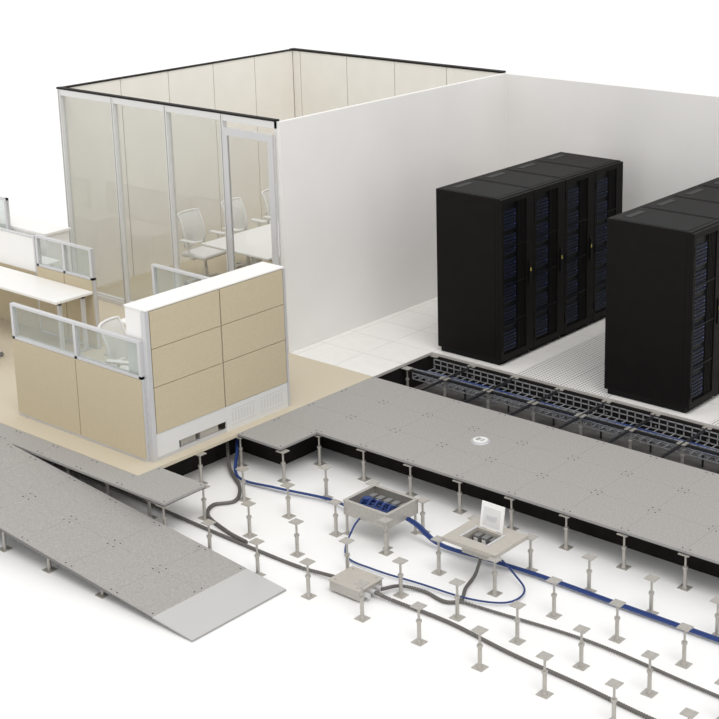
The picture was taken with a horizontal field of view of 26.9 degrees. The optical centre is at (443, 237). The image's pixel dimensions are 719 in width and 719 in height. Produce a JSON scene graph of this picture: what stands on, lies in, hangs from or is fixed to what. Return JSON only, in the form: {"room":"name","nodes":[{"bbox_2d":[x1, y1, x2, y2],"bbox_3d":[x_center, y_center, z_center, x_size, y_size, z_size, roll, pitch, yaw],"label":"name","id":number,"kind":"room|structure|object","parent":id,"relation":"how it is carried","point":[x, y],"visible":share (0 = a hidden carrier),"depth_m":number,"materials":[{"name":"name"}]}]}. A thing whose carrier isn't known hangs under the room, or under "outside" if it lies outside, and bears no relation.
{"room":"server room","nodes":[
{"label":"server room","id":0,"kind":"room"},
{"bbox_2d":[64,51,294,286],"bbox_3d":[-3.680,-0.891,21.771,0.060,3.180,4.370,11,19,38],"label":"wall","id":1,"kind":"structure","parent":0,"point":[263,86],"depth_m":21.32,"materials":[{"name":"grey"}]},
{"bbox_2d":[114,104,132,302],"bbox_3d":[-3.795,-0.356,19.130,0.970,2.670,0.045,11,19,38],"label":"window mullion","id":2,"kind":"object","parent":1,"relation":"in","point":[115,105],"depth_m":19.41,"materials":[{"name":"silver metal"}]},
{"bbox_2d":[56,86,278,121],"bbox_3d":[-3.505,-1.668,18.507,4.070,0.022,0.070,11,19,38],"label":"trim","id":3,"kind":"structure","parent":1,"relation":"attached to","point":[60,87],"depth_m":18.35,"materials":[{"name":"black metal"}]},
{"bbox_2d":[57,89,281,306],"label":"frame","id":4,"kind":"structure","parent":1,"relation":"in","point":[62,97],"depth_m":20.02,"materials":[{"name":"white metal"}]},
{"bbox_2d":[167,112,180,286],"bbox_3d":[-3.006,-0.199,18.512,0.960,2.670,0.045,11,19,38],"label":"window mullion","id":5,"kind":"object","parent":1,"relation":"in","point":[168,113],"depth_m":18.73,"materials":[{"name":"silver metal"}]},
{"bbox_2d":[62,49,291,87],"bbox_3d":[-3.691,-2.435,21.358,0.070,0.018,4.290,11,19,38],"label":"trim","id":6,"kind":"structure","parent":1,"relation":"on","point":[286,50],"depth_m":21.20,"materials":[{"name":"black metal"}]},
{"bbox_2d":[221,127,279,271],"bbox_3d":[-2.303,0.030,17.863,0.850,2.650,0.084,11,19,38],"label":"door","id":7,"kind":"structure","parent":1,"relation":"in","point":[226,131],"depth_m":17.66,"materials":[{"name":"silver metal"}]},
{"bbox_2d":[151,263,210,294],"bbox_3d":[-2.660,1.041,16.844,1.750,1.260,0.074,11,19,38],"label":"wall","id":8,"kind":"structure","parent":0,"point":[154,266],"depth_m":17.12,"materials":[{"name":"white metal"}]},
{"bbox_2d":[0,300,372,475],"bbox_3d":[-4.827,1.384,18.158,7.544,0.035,3.442,11,19,38],"label":"floor","id":9,"kind":"structure","parent":0,"point":[310,380],"depth_m":16.73,"materials":[{"name":"beige carpet"}]},
{"bbox_2d":[0,196,10,229],"bbox_3d":[-6.133,0.077,20.323,0.870,1.390,0.050,11,19,38],"label":"screen","id":10,"kind":"object","parent":9,"relation":"on","point":[6,200],"visible":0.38,"depth_m":19.93,"materials":[{"name":"silver metal"}]},
{"bbox_2d":[0,227,42,330],"bbox_3d":[-5.765,0.437,19.301,1.800,1.220,0.050,11,19,38],"label":"screen","id":11,"kind":"object","parent":9,"relation":"on","point":[17,249],"visible":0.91,"depth_m":18.96,"materials":[{"name":"white laminate"}]},
{"bbox_2d":[0,211,71,270],"bbox_3d":[-5.900,0.226,20.510,2.090,1.000,0.420,11,19,38],"label":"storage cabinet","id":12,"kind":"object","parent":9,"relation":"on","point":[22,224],"visible":0.39,"depth_m":19.88,"materials":[{"name":"white laminate"}]},
{"bbox_2d":[0,266,92,352],"bbox_3d":[-5.525,0.829,18.762,2.950,0.740,0.540,11,19,38],"label":"desk","id":13,"kind":"object","parent":9,"relation":"on","point":[32,286],"visible":0.88,"depth_m":18.07,"materials":[{"name":"white laminate"}]},
{"bbox_2d":[41,255,59,265],"bbox_3d":[-5.887,0.545,19.828,2.000,0.740,0.520,11,19,38],"label":"desk","id":14,"kind":"object","parent":9,"relation":"on","point":[46,260],"visible":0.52,"depth_m":19.31,"materials":[{"name":"white laminate"}]},
{"bbox_2d":[34,235,100,348],"bbox_3d":[-4.618,0.655,18.366,1.090,1.260,0.074,11,19,38],"label":"wall","id":15,"kind":"structure","parent":9,"relation":"on","point":[70,309],"depth_m":18.27,"materials":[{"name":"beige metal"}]},
{"bbox_2d":[10,302,149,461],"bbox_3d":[-3.754,1.454,15.368,2.095,1.260,0.074,11,19,38],"label":"wall","id":16,"kind":"structure","parent":9,"relation":"on","point":[104,404],"depth_m":15.30,"materials":[{"name":"beige fabric"}]},
{"bbox_2d":[98,316,128,369],"bbox_3d":[-3.332,1.394,16.040,0.651,1.015,0.650,4,16,18],"label":"office chair","id":17,"kind":"object","parent":9,"relation":"on","point":[116,348],"visible":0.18,"depth_m":16.08,"materials":[{"name":"white plastic"}]},
{"bbox_2d":[123,262,289,462],"bbox_3d":[-2.413,1.242,15.475,0.335,1.580,1.915,11,19,38],"label":"wall","id":18,"kind":"structure","parent":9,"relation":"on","point":[215,349],"depth_m":15.27,"materials":[{"name":"beige fabric"}]},
{"bbox_2d":[97,253,279,300],"bbox_3d":[-2.089,0.783,20.887,4.010,0.370,4.340,11,19,38],"label":"floor","id":19,"kind":"structure","parent":0,"point":[141,287],"depth_m":21.06,"materials":[{"name":"beige carpet"}]},
{"bbox_2d":[177,208,225,284],"bbox_3d":[-3.315,0.149,20.640,0.651,1.015,0.650,10,18,34],"label":"chair","id":20,"kind":"object","parent":19,"relation":"on","point":[191,221],"visible":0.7,"depth_m":20.67,"materials":[{"name":"white plastic"}]},
{"bbox_2d":[201,224,279,264],"bbox_3d":[-1.984,0.268,20.661,1.270,0.740,2.450,11,19,38],"label":"conference table","id":21,"kind":"object","parent":19,"relation":"on","point":[256,243],"visible":0.24,"depth_m":19.99,"materials":[{"name":"white laminate"}]},
{"bbox_2d":[220,197,267,267],"bbox_3d":[-2.812,-0.020,21.239,0.651,1.015,0.650,10,18,34],"label":"chair","id":22,"kind":"object","parent":19,"relation":"on","point":[239,212],"visible":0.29,"depth_m":21.37,"materials":[{"name":"white plastic"}]},
{"bbox_2d":[261,187,277,260],"bbox_3d":[-2.309,-0.189,21.838,0.651,1.015,0.650,10,18,34],"label":"chair","id":23,"kind":"object","parent":19,"relation":"on","point":[265,193],"visible":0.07,"depth_m":21.77,"materials":[{"name":"white plastic"}]},
{"bbox_2d":[0,0,718,718],"bbox_3d":[13.861,-3.438,36.802,120.000,0.200,130.000,11,19,38],"label":"background","id":24,"kind":"structure","parent":0,"point":[67,651],"depth_m":13.48,"materials":[{"name":"white"}]},
{"bbox_2d":[0,445,285,641],"bbox_3d":[-3.245,2.715,13.805,3.919,0.370,1.088,11,19,38],"label":"ramp","id":25,"kind":"object","parent":24,"relation":"on","point":[180,583],"visible":1,"depth_m":13.50,"materials":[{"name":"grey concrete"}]},
{"bbox_2d":[53,463,334,577],"bbox_3d":[-2.515,2.687,14.433,4.092,0.074,0.063,12,19,38],"label":"conduit","id":26,"kind":"object","parent":24,"relation":"on","point":[236,541],"visible":0.84,"depth_m":14.25,"materials":[{"name":"grey metal"}]},
{"bbox_2d":[206,441,247,543],"bbox_3d":[-2.182,2.498,14.811,0.376,0.242,1.986,-3,15,-10],"label":"conduit","id":27,"kind":"object","parent":24,"relation":"on","point":[234,477],"visible":0.94,"depth_m":14.74,"materials":[{"name":"grey plastic"}]},
{"bbox_2d":[234,438,343,505],"bbox_3d":[-1.512,2.437,14.901,0.359,0.261,2.275,-15,20,-42],"label":"power cable","id":28,"kind":"object","parent":24,"relation":"on","point":[237,440],"visible":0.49,"depth_m":15.08,"materials":[{"name":"blue plastic"}]},
{"bbox_2d":[328,566,383,601],"bbox_3d":[-0.762,3.018,13.030,0.440,0.126,0.320,11,19,38],"label":"junction box","id":29,"kind":"object","parent":24,"relation":"on","point":[342,582],"visible":0.97,"depth_m":12.98,"materials":[{"name":"metal"}]},
{"bbox_2d":[29,355,718,718],"bbox_3d":[0.391,2.461,14.636,9.888,0.334,4.826,11,19,38],"label":"pedestal","id":30,"kind":"object","parent":24,"relation":"on","point":[615,684],"visible":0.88,"depth_m":12.99,"materials":[{"name":"metal"}]},
{"bbox_2d":[0,423,205,506],"bbox_3d":[-4.511,2.210,15.088,4.426,0.036,1.628,11,19,38],"label":"deck","id":31,"kind":"object","parent":30,"relation":"on","point":[160,486],"visible":1,"depth_m":14.62,"materials":[{"name":"grey concrete"}]},
{"bbox_2d":[343,484,418,549],"bbox_3d":[-0.591,2.618,14.082,0.574,0.346,0.470,11,19,38],"label":"junction box","id":32,"kind":"object","parent":30,"relation":"on","point":[374,502],"visible":0.99,"depth_m":14.02,"materials":[{"name":"metal"}]},
{"bbox_2d":[238,377,718,564],"bbox_3d":[1.435,2.407,14.072,7.486,0.036,2.118,11,19,38],"label":"deck","id":33,"kind":"object","parent":30,"relation":"on","point":[665,503],"visible":1,"depth_m":14.83,"materials":[{"name":"grey metal"}]},
{"bbox_2d":[470,436,490,444],"bbox_3d":[0.371,2.074,15.254,0.209,0.019,0.220,11,19,38],"label":"floor outlet","id":34,"kind":"object","parent":33,"relation":"on","point":[478,440],"visible":1,"depth_m":15.25,"materials":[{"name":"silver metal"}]},
{"bbox_2d":[442,500,527,560],"bbox_3d":[0.363,2.600,13.256,0.594,0.386,0.490,11,19,38],"label":"outlet box","id":35,"kind":"object","parent":30,"relation":"on","point":[485,537],"visible":0.99,"depth_m":13.29,"materials":[{"name":"metal"}]},
{"bbox_2d":[403,367,718,473],"bbox_3d":[2.436,2.107,15.264,7.498,0.028,1.030,11,19,38],"label":"stringer","id":36,"kind":"object","parent":30,"relation":"on","point":[672,450],"visible":0.86,"depth_m":16.15,"materials":[{"name":"grey steel"}]},
{"bbox_2d":[381,558,481,603],"bbox_3d":[-0.026,2.988,12.949,0.978,0.208,0.453,-6,16,-20],"label":"conduit","id":37,"kind":"object","parent":24,"relation":"on","point":[473,577],"visible":0.95,"depth_m":13.00,"materials":[{"name":"grey"}]},
{"bbox_2d":[344,518,525,603],"bbox_3d":[-0.122,2.865,13.328,1.879,0.228,0.566,9,18,32],"label":"cable","id":38,"kind":"object","parent":24,"relation":"on","point":[356,522],"visible":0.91,"depth_m":13.10,"materials":[{"name":"blue plastic"}]},
{"bbox_2d":[374,591,655,718],"bbox_3d":[0.809,3.367,11.754,3.678,0.075,0.129,12,20,40],"label":"conduit","id":39,"kind":"object","parent":24,"relation":"on","point":[377,593],"visible":0.88,"depth_m":11.94,"materials":[{"name":"grey"}]},
{"bbox_2d":[406,517,718,641],"bbox_3d":[1.426,3.010,12.704,4.592,0.213,0.130,11,19,36],"label":"power cable","id":40,"kind":"object","parent":24,"relation":"on","point":[416,524],"visible":0.79,"depth_m":12.94,"materials":[{"name":"blue plastic"}]},
{"bbox_2d":[459,600,718,697],"bbox_3d":[1.421,3.345,11.883,3.287,0.028,0.159,11,19,38],"label":"conduit","id":41,"kind":"object","parent":24,"relation":"on","point":[461,601],"visible":0.91,"depth_m":12.08,"materials":[{"name":"grey plastic"}]},
{"bbox_2d":[276,73,504,352],"bbox_3d":[-0.528,-0.259,19.283,0.050,3.180,4.340,11,19,38],"label":"wall","id":42,"kind":"structure","parent":0,"point":[358,183],"depth_m":18.76,"materials":[{"name":"white paint"}]},
{"bbox_2d":[163,355,718,577],"bbox_3d":[-1.517,2.010,16.395,15.034,0.334,4.305,11,19,38],"label":"raised floor underside","id":43,"kind":"object","parent":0,"point":[398,376],"visible":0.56,"depth_m":15.87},
{"bbox_2d":[412,359,718,466],"bbox_3d":[2.592,2.203,15.501,7.293,0.325,0.410,11,19,38],"label":"basket tray","id":44,"kind":"object","parent":43,"relation":"on","point":[600,426],"visible":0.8,"depth_m":16.37,"materials":[{"name":"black metal"}]},
{"bbox_2d":[420,370,717,457],"bbox_3d":[2.543,2.144,15.425,7.298,0.046,0.132,11,19,38],"label":"cable bundle","id":45,"kind":"object","parent":44,"relation":"on","point":[422,370],"visible":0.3,"depth_m":16.26,"materials":[{"name":"blue plastic"}]},
{"bbox_2d":[291,297,718,429],"bbox_3d":[2.457,1.526,17.280,7.586,0.035,4.340,11,19,38],"label":"floor tile","id":46,"kind":"structure","parent":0,"point":[574,361],"depth_m":17.82,"materials":[{"name":"grey tile"}]},
{"bbox_2d":[436,179,533,364],"bbox_3d":[0.495,0.394,17.651,0.979,2.006,0.639,11,19,38],"label":"rack","id":47,"kind":"object","parent":46,"relation":"on","point":[485,230],"visible":1,"depth_m":17.39,"materials":[{"name":"black metal"}]},
{"bbox_2d":[470,169,564,350],"bbox_3d":[0.897,0.259,18.130,0.979,2.006,0.639,11,19,38],"label":"rack","id":48,"kind":"object","parent":46,"relation":"on","point":[549,192],"visible":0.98,"depth_m":17.86,"materials":[{"name":"black metal"}]},
{"bbox_2d":[503,160,594,336],"bbox_3d":[1.300,0.124,18.610,0.979,2.006,0.639,11,19,38],"label":"rack","id":49,"kind":"object","parent":46,"relation":"on","point":[579,182],"visible":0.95,"depth_m":18.33,"materials":[{"name":"black metal"}]},
{"bbox_2d":[533,152,622,323],"bbox_3d":[1.702,-0.011,19.089,0.979,2.006,0.639,11,19,38],"label":"rack","id":50,"kind":"object","parent":46,"relation":"on","point":[608,172],"visible":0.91,"depth_m":18.74,"materials":[{"name":"black metal"}]},
{"bbox_2d":[604,207,718,412],"bbox_3d":[2.377,0.768,16.176,1.094,2.006,0.639,11,19,38],"label":"rack","id":51,"kind":"object","parent":46,"relation":"on","point":[662,307],"visible":1,"depth_m":15.91,"materials":[{"name":"black metal"}]},
{"bbox_2d":[639,196,718,395],"bbox_3d":[2.780,0.634,16.655,1.094,2.006,0.639,11,19,38],"label":"rack","id":52,"kind":"object","parent":46,"relation":"on","point":[673,204],"visible":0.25,"depth_m":16.44,"materials":[{"name":"black metal"}]},
{"bbox_2d":[669,185,718,203],"bbox_3d":[3.182,0.499,17.135,1.094,2.006,0.639,11,19,38],"label":"rack","id":53,"kind":"object","parent":46,"relation":"on","point":[701,193],"visible":0.19,"depth_m":16.99,"materials":[{"name":"black metal"}]},
{"bbox_2d":[698,177,718,188],"bbox_3d":[3.584,0.364,17.614,1.094,2.006,0.639,11,19,38],"label":"rack","id":54,"kind":"object","parent":46,"relation":"on","point":[714,183],"visible":0.17,"depth_m":17.48,"materials":[{"name":"black metal"}]},
{"bbox_2d":[292,51,718,212],"bbox_3d":[2.473,-0.407,19.687,12.320,3.180,0.100,11,19,38],"label":"wall","id":55,"kind":"structure","parent":0,"point":[666,142],"depth_m":19.84,"materials":[{"name":"white paint"}]},
{"bbox_2d":[289,48,505,72],"bbox_3d":[-0.762,-2.590,21.775,4.070,0.025,0.100,11,19,38],"label":"trim","id":56,"kind":"structure","parent":55,"relation":"on","point":[293,49],"depth_m":21.62,"materials":[{"name":"black metal"}]}
]}

